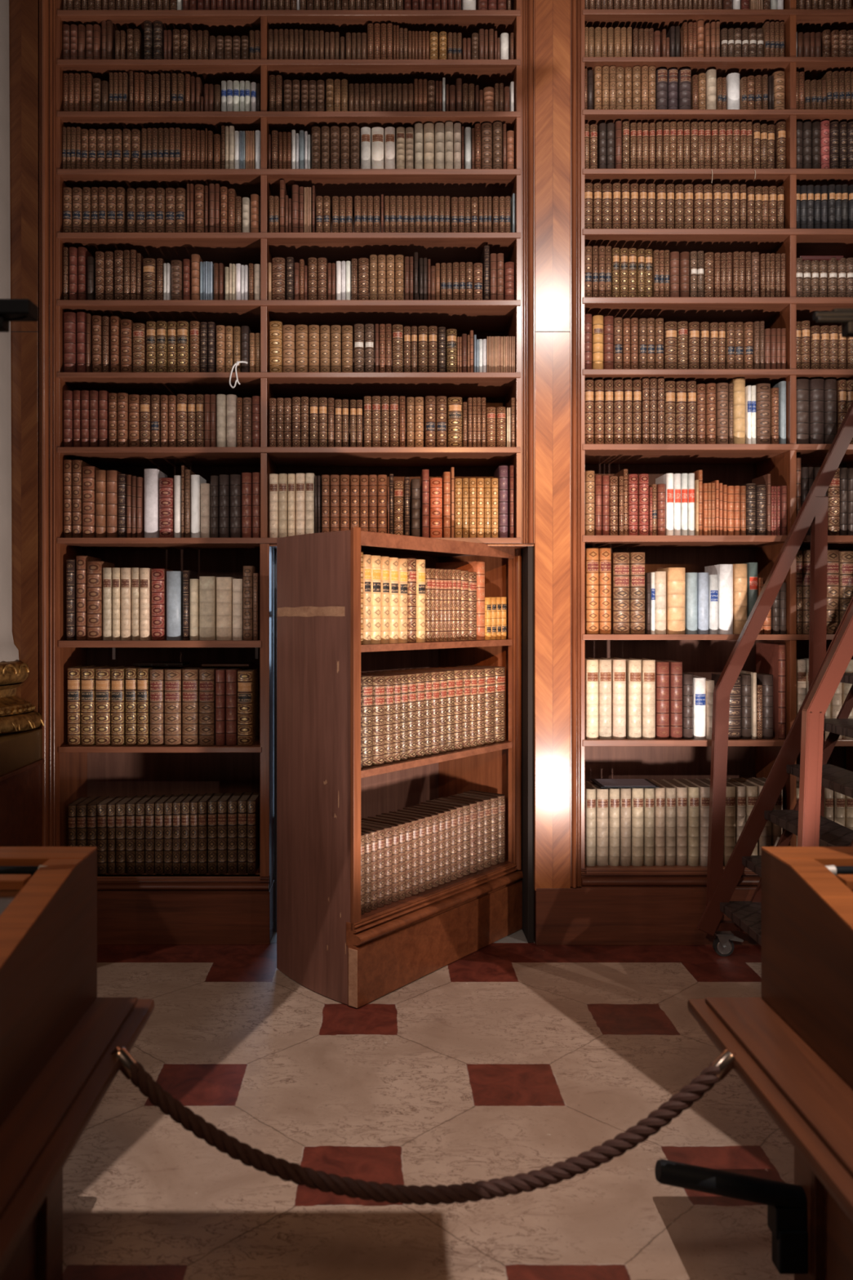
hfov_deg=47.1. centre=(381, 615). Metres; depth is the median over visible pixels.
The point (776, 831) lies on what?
book
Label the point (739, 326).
book
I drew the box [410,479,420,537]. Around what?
book
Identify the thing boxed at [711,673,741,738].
book
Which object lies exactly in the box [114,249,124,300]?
book
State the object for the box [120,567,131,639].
book
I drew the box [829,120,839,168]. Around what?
book
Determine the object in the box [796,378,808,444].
book
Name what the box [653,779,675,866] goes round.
book
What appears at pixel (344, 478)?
book
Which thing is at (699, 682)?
book
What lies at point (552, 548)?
pilaster
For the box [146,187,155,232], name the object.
book
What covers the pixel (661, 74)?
book
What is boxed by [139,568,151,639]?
book
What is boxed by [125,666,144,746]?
book
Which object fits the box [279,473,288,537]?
book
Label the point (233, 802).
book
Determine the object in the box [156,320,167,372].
book
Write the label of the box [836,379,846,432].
book
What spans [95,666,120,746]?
book
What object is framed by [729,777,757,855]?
book
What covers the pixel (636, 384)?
book
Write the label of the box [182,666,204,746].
book
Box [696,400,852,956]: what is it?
ladder
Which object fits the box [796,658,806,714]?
book
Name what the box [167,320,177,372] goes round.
book
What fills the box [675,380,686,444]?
book
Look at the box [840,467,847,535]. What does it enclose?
book
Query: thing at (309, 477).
book
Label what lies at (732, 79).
book
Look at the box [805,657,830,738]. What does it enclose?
book
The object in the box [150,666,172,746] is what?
book
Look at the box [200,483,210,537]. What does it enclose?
book
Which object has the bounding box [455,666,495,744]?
book
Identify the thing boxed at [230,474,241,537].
book
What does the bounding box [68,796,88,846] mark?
book
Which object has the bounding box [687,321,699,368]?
book
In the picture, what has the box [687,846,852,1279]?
display case
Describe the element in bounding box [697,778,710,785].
book
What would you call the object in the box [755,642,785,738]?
book
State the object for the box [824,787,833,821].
book
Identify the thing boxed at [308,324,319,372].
book
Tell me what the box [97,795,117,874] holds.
book
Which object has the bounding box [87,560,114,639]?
book
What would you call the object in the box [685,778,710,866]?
book
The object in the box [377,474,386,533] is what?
book
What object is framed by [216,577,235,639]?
book
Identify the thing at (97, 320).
book
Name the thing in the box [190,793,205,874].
book
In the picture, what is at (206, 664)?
book
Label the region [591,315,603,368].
book
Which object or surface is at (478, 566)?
book
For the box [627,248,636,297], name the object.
book
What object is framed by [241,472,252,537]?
book
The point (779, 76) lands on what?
book
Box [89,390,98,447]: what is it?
book
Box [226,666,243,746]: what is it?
book
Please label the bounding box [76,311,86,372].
book
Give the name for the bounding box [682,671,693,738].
book
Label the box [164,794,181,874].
book
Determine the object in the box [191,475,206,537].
book
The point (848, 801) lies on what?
book
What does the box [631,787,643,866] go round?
book
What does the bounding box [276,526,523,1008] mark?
door
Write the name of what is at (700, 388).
book
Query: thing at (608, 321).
book
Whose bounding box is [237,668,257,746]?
book
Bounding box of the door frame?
[274,548,276,932]
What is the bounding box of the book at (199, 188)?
[195,183,204,232]
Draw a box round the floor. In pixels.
[62,942,794,1279]
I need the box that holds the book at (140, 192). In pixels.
[136,187,146,232]
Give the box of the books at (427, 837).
[62,0,852,912]
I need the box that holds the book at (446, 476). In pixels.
[441,471,450,537]
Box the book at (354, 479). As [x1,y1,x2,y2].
[350,475,359,527]
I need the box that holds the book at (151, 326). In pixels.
[146,320,156,372]
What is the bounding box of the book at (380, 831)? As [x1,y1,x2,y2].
[360,824,384,907]
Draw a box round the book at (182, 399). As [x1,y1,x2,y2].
[177,393,187,447]
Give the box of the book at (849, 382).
[846,379,852,444]
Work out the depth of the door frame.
4.63 m
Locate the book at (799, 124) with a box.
[796,121,803,168]
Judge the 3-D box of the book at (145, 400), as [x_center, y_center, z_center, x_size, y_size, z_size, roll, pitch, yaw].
[-1.087,-0.892,4.565,0.045,0.245,0.169,0,0,0]
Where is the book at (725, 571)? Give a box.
[704,564,733,634]
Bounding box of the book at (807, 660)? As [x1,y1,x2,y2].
[796,657,808,693]
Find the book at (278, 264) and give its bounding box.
[271,257,286,300]
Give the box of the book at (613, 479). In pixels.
[609,475,617,535]
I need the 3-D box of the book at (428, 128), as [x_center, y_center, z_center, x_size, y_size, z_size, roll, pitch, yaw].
[0.221,-2.150,4.567,0.046,0.228,0.161,0,0,0]
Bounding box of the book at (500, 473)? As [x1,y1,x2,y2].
[493,465,507,537]
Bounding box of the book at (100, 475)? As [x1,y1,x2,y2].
[95,469,106,537]
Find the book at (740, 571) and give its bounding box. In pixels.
[733,564,746,634]
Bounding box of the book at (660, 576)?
[653,571,666,634]
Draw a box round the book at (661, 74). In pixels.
[655,68,667,109]
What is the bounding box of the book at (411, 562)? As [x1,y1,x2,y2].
[405,558,416,642]
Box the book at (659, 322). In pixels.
[654,318,663,368]
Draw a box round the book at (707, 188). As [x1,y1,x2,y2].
[702,183,712,228]
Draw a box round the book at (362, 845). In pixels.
[360,833,364,915]
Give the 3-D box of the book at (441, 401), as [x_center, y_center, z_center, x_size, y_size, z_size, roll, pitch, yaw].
[0.278,-0.889,4.562,0.048,0.240,0.155,0,0,0]
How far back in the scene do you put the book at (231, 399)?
4.49 m
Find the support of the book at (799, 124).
on the bookcase at (602, 905)
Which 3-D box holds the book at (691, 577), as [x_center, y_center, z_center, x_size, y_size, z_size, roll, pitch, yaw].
[1.433,-0.056,4.577,0.049,0.283,0.185,0,0,0]
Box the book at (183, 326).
[177,320,190,372]
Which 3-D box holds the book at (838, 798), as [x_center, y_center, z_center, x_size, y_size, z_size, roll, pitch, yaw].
[2.112,0.971,4.596,0.044,0.358,0.237,0,0,0]
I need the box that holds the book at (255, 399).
[252,395,260,447]
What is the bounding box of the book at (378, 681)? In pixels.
[362,674,384,765]
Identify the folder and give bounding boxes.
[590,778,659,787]
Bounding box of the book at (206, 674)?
[199,666,222,746]
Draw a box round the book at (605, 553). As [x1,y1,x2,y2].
[599,547,611,634]
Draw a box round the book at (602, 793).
[586,781,608,866]
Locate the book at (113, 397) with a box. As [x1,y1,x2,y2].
[108,392,117,447]
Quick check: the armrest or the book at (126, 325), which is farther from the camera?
the book at (126, 325)
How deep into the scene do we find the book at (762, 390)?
4.48 m
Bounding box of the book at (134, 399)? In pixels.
[128,394,140,447]
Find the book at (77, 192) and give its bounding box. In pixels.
[72,186,82,232]
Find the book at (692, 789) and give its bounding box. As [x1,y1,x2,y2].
[674,778,698,866]
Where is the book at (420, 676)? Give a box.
[376,671,424,757]
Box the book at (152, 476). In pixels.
[144,468,167,537]
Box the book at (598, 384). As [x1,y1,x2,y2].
[593,379,604,444]
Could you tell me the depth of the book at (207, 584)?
4.49 m
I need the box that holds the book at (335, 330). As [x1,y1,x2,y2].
[330,324,342,372]
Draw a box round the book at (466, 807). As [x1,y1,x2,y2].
[426,799,470,875]
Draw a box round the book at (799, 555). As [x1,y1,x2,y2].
[796,550,802,634]
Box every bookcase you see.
[39,0,534,944]
[533,0,852,945]
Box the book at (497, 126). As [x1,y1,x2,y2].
[492,121,502,168]
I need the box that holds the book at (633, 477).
[627,473,637,535]
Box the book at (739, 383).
[728,377,745,444]
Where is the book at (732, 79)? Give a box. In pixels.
[726,72,739,109]
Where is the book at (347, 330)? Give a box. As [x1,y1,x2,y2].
[342,324,353,372]
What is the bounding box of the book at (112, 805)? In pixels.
[107,795,125,874]
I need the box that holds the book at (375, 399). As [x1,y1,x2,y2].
[372,395,380,447]
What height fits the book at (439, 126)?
0.228 m
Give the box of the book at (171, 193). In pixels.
[165,187,176,232]
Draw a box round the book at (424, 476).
[420,469,429,537]
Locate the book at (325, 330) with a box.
[320,324,330,372]
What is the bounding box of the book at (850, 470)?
[847,467,852,535]
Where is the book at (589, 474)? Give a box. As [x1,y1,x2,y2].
[585,470,594,535]
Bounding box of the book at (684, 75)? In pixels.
[677,68,691,109]
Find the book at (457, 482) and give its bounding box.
[453,478,462,537]
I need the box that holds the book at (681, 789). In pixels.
[662,778,687,866]
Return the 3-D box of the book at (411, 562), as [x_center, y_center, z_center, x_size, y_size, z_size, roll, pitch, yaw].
[0.047,-0.064,4.176,0.242,0.354,0.054,0,0,39]
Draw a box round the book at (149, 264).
[142,257,156,300]
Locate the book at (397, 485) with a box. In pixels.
[393,480,403,534]
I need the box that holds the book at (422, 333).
[417,325,427,372]
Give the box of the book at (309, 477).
[305,472,315,533]
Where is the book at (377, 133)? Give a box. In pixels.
[371,126,383,168]
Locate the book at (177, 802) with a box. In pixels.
[173,793,189,875]
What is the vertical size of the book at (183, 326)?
0.244 m
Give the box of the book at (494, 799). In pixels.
[460,791,498,865]
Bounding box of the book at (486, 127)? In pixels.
[480,122,492,168]
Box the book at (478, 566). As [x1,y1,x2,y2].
[435,560,484,639]
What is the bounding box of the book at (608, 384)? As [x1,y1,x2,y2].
[604,379,613,444]
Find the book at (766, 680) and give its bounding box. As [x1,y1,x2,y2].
[756,672,773,738]
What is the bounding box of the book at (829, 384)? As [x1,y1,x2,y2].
[823,378,836,444]
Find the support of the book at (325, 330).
on the bookcase at (134, 908)
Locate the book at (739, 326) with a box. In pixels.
[734,321,743,368]
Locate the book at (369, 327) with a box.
[364,323,373,372]
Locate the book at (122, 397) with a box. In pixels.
[117,392,128,447]
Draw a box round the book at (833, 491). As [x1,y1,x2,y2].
[827,467,839,535]
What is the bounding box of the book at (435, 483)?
[429,477,442,537]
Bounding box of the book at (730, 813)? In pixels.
[707,777,735,866]
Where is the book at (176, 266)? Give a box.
[170,259,182,300]
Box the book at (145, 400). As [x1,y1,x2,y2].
[140,394,151,447]
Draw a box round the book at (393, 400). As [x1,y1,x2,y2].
[389,395,398,447]
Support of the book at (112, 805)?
on the bookcase at (134, 908)
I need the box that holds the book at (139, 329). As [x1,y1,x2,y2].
[133,322,146,372]
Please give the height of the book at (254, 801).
0.339 m
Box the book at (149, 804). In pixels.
[145,794,164,874]
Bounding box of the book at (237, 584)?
[232,578,243,639]
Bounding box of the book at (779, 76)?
[771,71,784,109]
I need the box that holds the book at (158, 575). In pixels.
[151,568,173,639]
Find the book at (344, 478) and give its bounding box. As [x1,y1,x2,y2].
[340,474,350,530]
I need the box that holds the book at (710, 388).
[705,382,715,444]
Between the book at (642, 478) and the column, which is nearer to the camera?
the column
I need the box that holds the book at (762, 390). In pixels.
[755,382,770,444]
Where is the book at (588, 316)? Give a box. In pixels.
[585,313,591,368]
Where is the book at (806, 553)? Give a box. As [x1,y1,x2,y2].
[802,550,810,634]
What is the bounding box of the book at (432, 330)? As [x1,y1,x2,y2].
[427,325,437,372]
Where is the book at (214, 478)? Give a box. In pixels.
[210,475,218,537]
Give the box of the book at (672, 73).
[667,68,677,109]
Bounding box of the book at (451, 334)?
[445,328,456,372]
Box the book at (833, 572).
[826,549,839,634]
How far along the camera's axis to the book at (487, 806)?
4.55 m
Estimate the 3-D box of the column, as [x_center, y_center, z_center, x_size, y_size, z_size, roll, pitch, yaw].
[-2.120,-0.800,4.122,1.188,4.600,0.630,0,0,0]
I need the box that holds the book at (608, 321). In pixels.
[603,315,613,368]
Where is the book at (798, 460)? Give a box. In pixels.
[796,457,800,515]
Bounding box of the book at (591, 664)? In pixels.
[585,657,598,739]
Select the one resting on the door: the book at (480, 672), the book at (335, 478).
the book at (480, 672)
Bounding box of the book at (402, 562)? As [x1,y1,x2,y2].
[398,558,407,643]
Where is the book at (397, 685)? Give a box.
[360,672,400,762]
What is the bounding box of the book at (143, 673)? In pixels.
[137,666,158,746]
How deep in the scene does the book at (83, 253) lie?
4.49 m
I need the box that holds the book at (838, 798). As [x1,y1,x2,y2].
[833,791,844,826]
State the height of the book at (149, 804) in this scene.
0.326 m
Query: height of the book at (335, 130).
0.212 m
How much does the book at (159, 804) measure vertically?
0.328 m
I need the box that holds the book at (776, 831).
[753,777,782,846]
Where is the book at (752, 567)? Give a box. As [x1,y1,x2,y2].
[741,562,757,619]
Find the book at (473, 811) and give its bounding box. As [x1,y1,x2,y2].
[434,796,477,873]
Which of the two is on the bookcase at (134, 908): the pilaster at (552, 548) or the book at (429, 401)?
the book at (429, 401)
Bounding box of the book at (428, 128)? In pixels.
[422,123,434,168]
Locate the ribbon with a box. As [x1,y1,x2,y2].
[229,360,248,388]
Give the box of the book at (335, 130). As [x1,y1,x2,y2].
[330,125,340,168]
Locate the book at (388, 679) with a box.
[360,673,393,764]
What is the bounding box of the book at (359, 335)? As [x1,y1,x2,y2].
[354,323,364,372]
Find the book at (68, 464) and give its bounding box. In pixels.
[63,459,72,537]
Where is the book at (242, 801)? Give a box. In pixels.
[238,791,253,874]
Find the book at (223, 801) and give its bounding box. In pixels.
[217,792,233,874]
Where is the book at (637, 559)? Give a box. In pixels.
[629,551,644,634]
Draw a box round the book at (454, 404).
[446,396,462,447]
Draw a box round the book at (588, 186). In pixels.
[585,182,592,228]
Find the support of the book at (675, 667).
on the bookcase at (602, 905)
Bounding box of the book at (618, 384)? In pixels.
[613,379,623,444]
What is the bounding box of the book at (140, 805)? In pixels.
[135,794,155,874]
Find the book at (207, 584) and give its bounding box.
[199,576,216,639]
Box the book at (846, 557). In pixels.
[839,551,852,624]
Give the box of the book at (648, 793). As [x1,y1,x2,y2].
[643,787,654,866]
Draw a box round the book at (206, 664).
[201,662,253,666]
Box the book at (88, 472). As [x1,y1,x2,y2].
[82,466,99,537]
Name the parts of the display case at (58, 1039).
glass pane, cross rail, rail, rail, panel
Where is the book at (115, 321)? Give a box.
[110,315,120,372]
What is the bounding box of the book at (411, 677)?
[366,671,416,759]
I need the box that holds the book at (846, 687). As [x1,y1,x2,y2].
[841,659,852,738]
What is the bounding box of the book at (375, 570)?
[370,555,381,644]
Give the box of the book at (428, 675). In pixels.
[385,670,431,755]
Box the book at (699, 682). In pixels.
[693,675,706,738]
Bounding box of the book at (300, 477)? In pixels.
[295,473,305,535]
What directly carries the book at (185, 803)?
on the bookcase at (134, 908)
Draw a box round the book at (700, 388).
[696,383,705,444]
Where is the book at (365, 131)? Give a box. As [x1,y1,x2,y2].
[360,126,370,168]
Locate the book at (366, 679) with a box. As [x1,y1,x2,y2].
[360,674,372,768]
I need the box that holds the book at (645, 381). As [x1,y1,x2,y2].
[640,377,648,444]
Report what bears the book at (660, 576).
on the bookcase at (602, 905)
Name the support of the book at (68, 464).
on the bookcase at (134, 908)
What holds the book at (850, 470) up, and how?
on the bookcase at (602, 905)
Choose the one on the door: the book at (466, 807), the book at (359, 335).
the book at (466, 807)
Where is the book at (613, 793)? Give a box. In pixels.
[608,787,619,866]
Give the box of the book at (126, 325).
[120,319,133,372]
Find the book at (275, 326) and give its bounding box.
[269,320,283,372]
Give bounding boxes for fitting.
[0,298,38,332]
[812,308,852,337]
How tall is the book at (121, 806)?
0.323 m
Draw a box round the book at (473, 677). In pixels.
[438,666,477,747]
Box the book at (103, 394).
[98,390,109,447]
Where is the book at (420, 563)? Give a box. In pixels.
[416,559,425,642]
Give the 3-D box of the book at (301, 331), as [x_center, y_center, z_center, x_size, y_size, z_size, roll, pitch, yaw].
[-0.366,-1.223,4.552,0.055,0.226,0.145,0,0,0]
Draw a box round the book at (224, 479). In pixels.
[218,474,230,537]
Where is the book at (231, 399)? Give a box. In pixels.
[226,394,237,447]
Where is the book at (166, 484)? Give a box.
[159,477,173,537]
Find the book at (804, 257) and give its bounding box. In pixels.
[798,255,844,261]
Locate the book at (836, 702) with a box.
[830,682,841,738]
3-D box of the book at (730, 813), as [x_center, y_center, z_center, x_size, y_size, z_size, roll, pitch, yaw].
[1.606,0.968,4.602,0.055,0.365,0.239,0,0,0]
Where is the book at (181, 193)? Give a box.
[176,187,186,232]
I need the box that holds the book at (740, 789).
[726,777,746,844]
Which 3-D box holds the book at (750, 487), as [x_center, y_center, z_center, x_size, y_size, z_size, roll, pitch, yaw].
[1.704,-0.487,4.563,0.044,0.242,0.160,0,0,0]
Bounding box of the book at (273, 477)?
[269,473,279,537]
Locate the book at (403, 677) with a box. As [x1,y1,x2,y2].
[367,671,408,760]
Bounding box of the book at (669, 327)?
[663,320,676,368]
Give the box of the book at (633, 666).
[619,657,641,739]
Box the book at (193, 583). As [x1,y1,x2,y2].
[189,578,199,639]
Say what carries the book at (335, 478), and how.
on the bookcase at (134, 908)
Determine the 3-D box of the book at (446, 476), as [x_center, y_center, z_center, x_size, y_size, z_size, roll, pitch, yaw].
[0.303,-0.509,4.595,0.032,0.307,0.212,0,0,0]
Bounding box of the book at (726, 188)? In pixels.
[721,183,730,228]
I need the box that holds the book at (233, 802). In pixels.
[227,791,243,874]
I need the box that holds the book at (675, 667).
[658,659,682,738]
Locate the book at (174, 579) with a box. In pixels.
[166,571,182,639]
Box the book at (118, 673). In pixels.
[111,666,131,746]
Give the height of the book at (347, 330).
0.222 m
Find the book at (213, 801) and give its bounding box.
[208,792,224,874]
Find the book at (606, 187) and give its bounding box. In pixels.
[601,182,611,228]
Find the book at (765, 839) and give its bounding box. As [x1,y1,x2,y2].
[741,777,771,855]
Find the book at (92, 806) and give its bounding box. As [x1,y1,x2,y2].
[87,795,108,847]
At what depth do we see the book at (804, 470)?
4.48 m
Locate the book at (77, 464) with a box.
[72,459,92,537]
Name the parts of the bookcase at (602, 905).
moulding, panel, shelf, moulding, shelf, panel, shelf, shelf, shelf, shelf, shelf, shelf, shelf, shelf, shelf, shelf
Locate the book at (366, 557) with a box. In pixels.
[363,554,371,644]
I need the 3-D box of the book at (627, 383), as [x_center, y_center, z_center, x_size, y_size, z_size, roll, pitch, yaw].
[1.139,-0.935,4.589,0.036,0.304,0.203,0,0,0]
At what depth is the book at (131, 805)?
4.49 m
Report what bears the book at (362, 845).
on the door
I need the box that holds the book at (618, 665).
[601,657,626,738]
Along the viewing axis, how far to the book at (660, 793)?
4.49 m
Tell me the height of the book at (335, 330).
0.226 m
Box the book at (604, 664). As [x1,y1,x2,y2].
[591,657,611,738]
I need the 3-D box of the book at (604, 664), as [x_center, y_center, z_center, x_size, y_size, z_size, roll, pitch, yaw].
[1.034,0.385,4.607,0.059,0.364,0.235,0,0,0]
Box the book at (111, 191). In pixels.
[106,186,116,232]
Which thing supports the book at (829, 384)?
on the bookcase at (602, 905)
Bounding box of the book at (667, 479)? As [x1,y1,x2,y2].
[655,473,673,535]
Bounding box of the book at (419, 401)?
[413,396,423,447]
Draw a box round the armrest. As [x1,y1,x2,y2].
[654,1159,808,1274]
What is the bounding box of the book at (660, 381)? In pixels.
[657,377,664,444]
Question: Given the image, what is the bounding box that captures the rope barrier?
[111,1046,735,1204]
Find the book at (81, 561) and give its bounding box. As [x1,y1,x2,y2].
[75,555,101,639]
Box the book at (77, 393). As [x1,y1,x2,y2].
[73,390,80,447]
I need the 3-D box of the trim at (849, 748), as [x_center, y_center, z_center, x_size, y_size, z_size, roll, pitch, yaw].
[2.396,-0.810,4.651,0.171,4.620,0.413,0,0,0]
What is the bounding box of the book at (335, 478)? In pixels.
[330,474,340,531]
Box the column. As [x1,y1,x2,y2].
[0,0,44,846]
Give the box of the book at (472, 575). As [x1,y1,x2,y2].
[468,572,476,640]
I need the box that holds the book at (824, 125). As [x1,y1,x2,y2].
[820,120,830,168]
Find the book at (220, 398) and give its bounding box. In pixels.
[216,394,226,447]
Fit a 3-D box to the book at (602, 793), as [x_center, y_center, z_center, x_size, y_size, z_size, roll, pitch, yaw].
[1.021,0.974,4.599,0.054,0.353,0.227,0,0,0]
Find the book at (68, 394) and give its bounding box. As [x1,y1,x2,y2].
[63,390,73,447]
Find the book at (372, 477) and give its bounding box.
[368,474,377,532]
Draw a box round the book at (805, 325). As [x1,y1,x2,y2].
[800,320,809,368]
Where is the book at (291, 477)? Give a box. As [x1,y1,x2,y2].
[288,473,295,536]
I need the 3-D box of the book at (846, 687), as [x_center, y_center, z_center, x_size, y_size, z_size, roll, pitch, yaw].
[2.156,0.385,4.601,0.054,0.365,0.235,0,0,0]
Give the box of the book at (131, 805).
[126,795,145,874]
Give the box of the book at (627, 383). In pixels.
[623,379,631,444]
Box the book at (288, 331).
[282,324,295,372]
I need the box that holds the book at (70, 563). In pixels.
[66,559,75,639]
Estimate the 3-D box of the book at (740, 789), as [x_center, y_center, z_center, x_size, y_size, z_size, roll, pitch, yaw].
[1.660,0.968,4.606,0.044,0.365,0.240,0,0,0]
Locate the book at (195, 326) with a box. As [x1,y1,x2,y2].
[190,320,200,372]
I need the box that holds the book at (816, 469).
[813,466,820,480]
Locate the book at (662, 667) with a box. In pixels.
[655,659,669,738]
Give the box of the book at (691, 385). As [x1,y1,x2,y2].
[686,380,696,444]
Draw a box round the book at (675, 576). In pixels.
[657,567,685,634]
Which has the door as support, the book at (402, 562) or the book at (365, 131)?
the book at (402, 562)
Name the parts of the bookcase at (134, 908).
moulding, panel, shelf, shelf, shelf, panel, moulding, panel, shelf, shelf, shelf, shelf, shelf, shelf, shelf, shelf, shelf, panel, shelf, panel, moulding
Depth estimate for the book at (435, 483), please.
4.49 m
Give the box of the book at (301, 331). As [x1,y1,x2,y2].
[295,324,308,372]
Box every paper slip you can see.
[112,647,115,659]
[255,647,257,658]
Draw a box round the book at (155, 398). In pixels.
[151,394,160,447]
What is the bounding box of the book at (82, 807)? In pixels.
[76,796,97,846]
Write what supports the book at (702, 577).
on the bookcase at (602, 905)
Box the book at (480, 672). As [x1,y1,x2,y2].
[445,666,484,746]
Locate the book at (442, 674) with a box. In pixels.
[404,669,447,753]
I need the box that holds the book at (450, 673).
[405,668,454,751]
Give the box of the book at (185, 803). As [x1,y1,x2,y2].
[181,793,197,875]
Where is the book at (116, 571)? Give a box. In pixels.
[112,567,120,639]
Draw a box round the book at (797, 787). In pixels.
[796,785,799,846]
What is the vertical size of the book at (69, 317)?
0.284 m
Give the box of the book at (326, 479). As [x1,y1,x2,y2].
[321,474,330,532]
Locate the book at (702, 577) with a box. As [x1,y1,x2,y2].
[697,572,708,634]
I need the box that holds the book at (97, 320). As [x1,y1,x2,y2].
[92,315,102,372]
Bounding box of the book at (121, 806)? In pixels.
[115,795,135,874]
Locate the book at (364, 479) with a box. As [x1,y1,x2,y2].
[360,475,368,531]
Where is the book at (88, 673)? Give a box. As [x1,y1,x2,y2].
[81,665,107,746]
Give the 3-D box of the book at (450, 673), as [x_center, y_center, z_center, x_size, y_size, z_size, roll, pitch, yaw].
[0.225,0.422,4.401,0.243,0.359,0.056,0,0,39]
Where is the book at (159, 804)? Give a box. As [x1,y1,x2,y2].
[155,794,173,874]
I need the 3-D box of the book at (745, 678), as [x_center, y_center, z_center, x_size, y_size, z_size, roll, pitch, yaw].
[1.685,0.420,4.585,0.044,0.295,0.193,0,0,0]
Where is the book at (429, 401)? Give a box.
[423,395,435,447]
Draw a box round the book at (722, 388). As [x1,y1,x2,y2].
[715,382,728,444]
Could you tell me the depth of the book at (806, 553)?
4.49 m
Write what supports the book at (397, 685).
on the door
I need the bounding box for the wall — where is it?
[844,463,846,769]
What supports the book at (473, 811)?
on the door
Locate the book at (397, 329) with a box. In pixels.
[391,324,403,372]
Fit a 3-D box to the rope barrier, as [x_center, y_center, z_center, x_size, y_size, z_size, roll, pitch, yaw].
[0.095,1.059,2.030,1.396,0.326,0.037,0,0,0]
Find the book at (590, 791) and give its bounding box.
[585,781,595,866]
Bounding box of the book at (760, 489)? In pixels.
[755,484,765,535]
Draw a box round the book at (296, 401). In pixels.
[292,396,301,447]
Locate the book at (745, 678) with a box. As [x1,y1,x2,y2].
[739,672,751,738]
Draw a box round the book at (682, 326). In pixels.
[676,320,687,368]
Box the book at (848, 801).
[844,795,852,830]
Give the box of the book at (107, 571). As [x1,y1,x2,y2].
[102,567,112,639]
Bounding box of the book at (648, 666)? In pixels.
[632,657,655,739]
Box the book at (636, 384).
[631,379,641,444]
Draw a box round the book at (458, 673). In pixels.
[421,667,462,750]
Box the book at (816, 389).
[808,378,824,444]
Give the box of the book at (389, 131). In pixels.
[384,126,395,168]
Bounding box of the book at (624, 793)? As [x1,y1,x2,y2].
[619,787,631,866]
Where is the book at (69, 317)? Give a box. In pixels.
[63,311,76,372]
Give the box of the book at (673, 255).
[669,251,679,297]
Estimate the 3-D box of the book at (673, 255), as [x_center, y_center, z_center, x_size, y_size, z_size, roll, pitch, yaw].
[1.353,-1.563,4.562,0.042,0.222,0.155,0,0,0]
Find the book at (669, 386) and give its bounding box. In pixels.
[664,380,675,444]
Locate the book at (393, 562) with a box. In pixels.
[389,557,398,643]
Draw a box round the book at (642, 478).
[637,473,648,535]
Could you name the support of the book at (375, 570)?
on the door
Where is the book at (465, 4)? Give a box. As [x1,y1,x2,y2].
[461,0,475,9]
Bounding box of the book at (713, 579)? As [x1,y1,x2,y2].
[708,574,718,634]
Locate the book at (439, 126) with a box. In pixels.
[434,122,444,168]
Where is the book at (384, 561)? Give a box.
[380,556,389,643]
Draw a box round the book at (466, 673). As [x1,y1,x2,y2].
[432,667,470,748]
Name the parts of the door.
panel, panel, panel, moulding, shelf, shelf, shelf, rail, panel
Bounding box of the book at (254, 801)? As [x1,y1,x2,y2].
[247,791,260,875]
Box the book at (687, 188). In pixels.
[683,183,693,228]
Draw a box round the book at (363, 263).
[358,257,368,300]
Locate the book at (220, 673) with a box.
[215,666,231,746]
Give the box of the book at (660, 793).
[648,779,665,866]
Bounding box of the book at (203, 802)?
[198,792,214,875]
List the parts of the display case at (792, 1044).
under moulding, rail, panel, rail, cross rail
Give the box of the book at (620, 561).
[611,551,629,634]
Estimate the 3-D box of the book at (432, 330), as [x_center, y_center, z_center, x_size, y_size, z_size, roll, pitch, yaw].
[0.238,-1.221,4.563,0.041,0.222,0.157,0,0,0]
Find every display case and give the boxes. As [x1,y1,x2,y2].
[0,846,154,1279]
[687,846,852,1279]
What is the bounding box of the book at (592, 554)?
[585,547,599,634]
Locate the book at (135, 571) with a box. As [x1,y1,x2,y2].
[131,567,139,639]
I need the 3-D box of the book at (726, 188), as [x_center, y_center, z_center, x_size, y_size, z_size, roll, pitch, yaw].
[1.590,-1.874,4.558,0.043,0.220,0.141,0,0,0]
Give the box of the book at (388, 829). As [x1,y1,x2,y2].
[360,821,391,904]
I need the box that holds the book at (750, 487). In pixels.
[741,483,755,535]
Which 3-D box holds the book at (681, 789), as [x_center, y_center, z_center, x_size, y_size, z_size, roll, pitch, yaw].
[1.388,0.970,4.609,0.048,0.360,0.240,0,0,0]
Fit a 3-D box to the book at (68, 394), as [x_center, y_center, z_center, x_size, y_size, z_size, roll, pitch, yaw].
[-1.443,-0.902,4.566,0.040,0.266,0.172,0,0,0]
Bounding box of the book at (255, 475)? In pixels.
[252,471,260,537]
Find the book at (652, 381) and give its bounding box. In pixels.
[648,377,657,444]
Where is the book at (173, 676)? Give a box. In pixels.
[164,666,188,746]
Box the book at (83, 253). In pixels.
[77,246,93,300]
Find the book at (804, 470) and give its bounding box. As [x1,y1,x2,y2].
[800,466,808,535]
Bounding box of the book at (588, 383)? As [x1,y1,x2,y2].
[585,379,593,444]
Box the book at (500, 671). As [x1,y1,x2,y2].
[456,665,505,742]
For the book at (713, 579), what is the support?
on the bookcase at (602, 905)
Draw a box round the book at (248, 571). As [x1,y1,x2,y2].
[243,565,257,639]
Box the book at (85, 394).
[80,390,89,447]
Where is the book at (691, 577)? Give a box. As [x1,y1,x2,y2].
[685,572,697,634]
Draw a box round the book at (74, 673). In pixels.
[67,665,93,746]
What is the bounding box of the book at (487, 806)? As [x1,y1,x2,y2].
[450,793,491,867]
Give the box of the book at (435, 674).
[398,669,439,755]
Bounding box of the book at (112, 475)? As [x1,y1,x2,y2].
[106,470,121,537]
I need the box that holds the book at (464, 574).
[461,570,468,640]
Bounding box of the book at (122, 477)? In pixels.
[118,473,126,537]
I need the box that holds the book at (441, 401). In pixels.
[435,395,446,447]

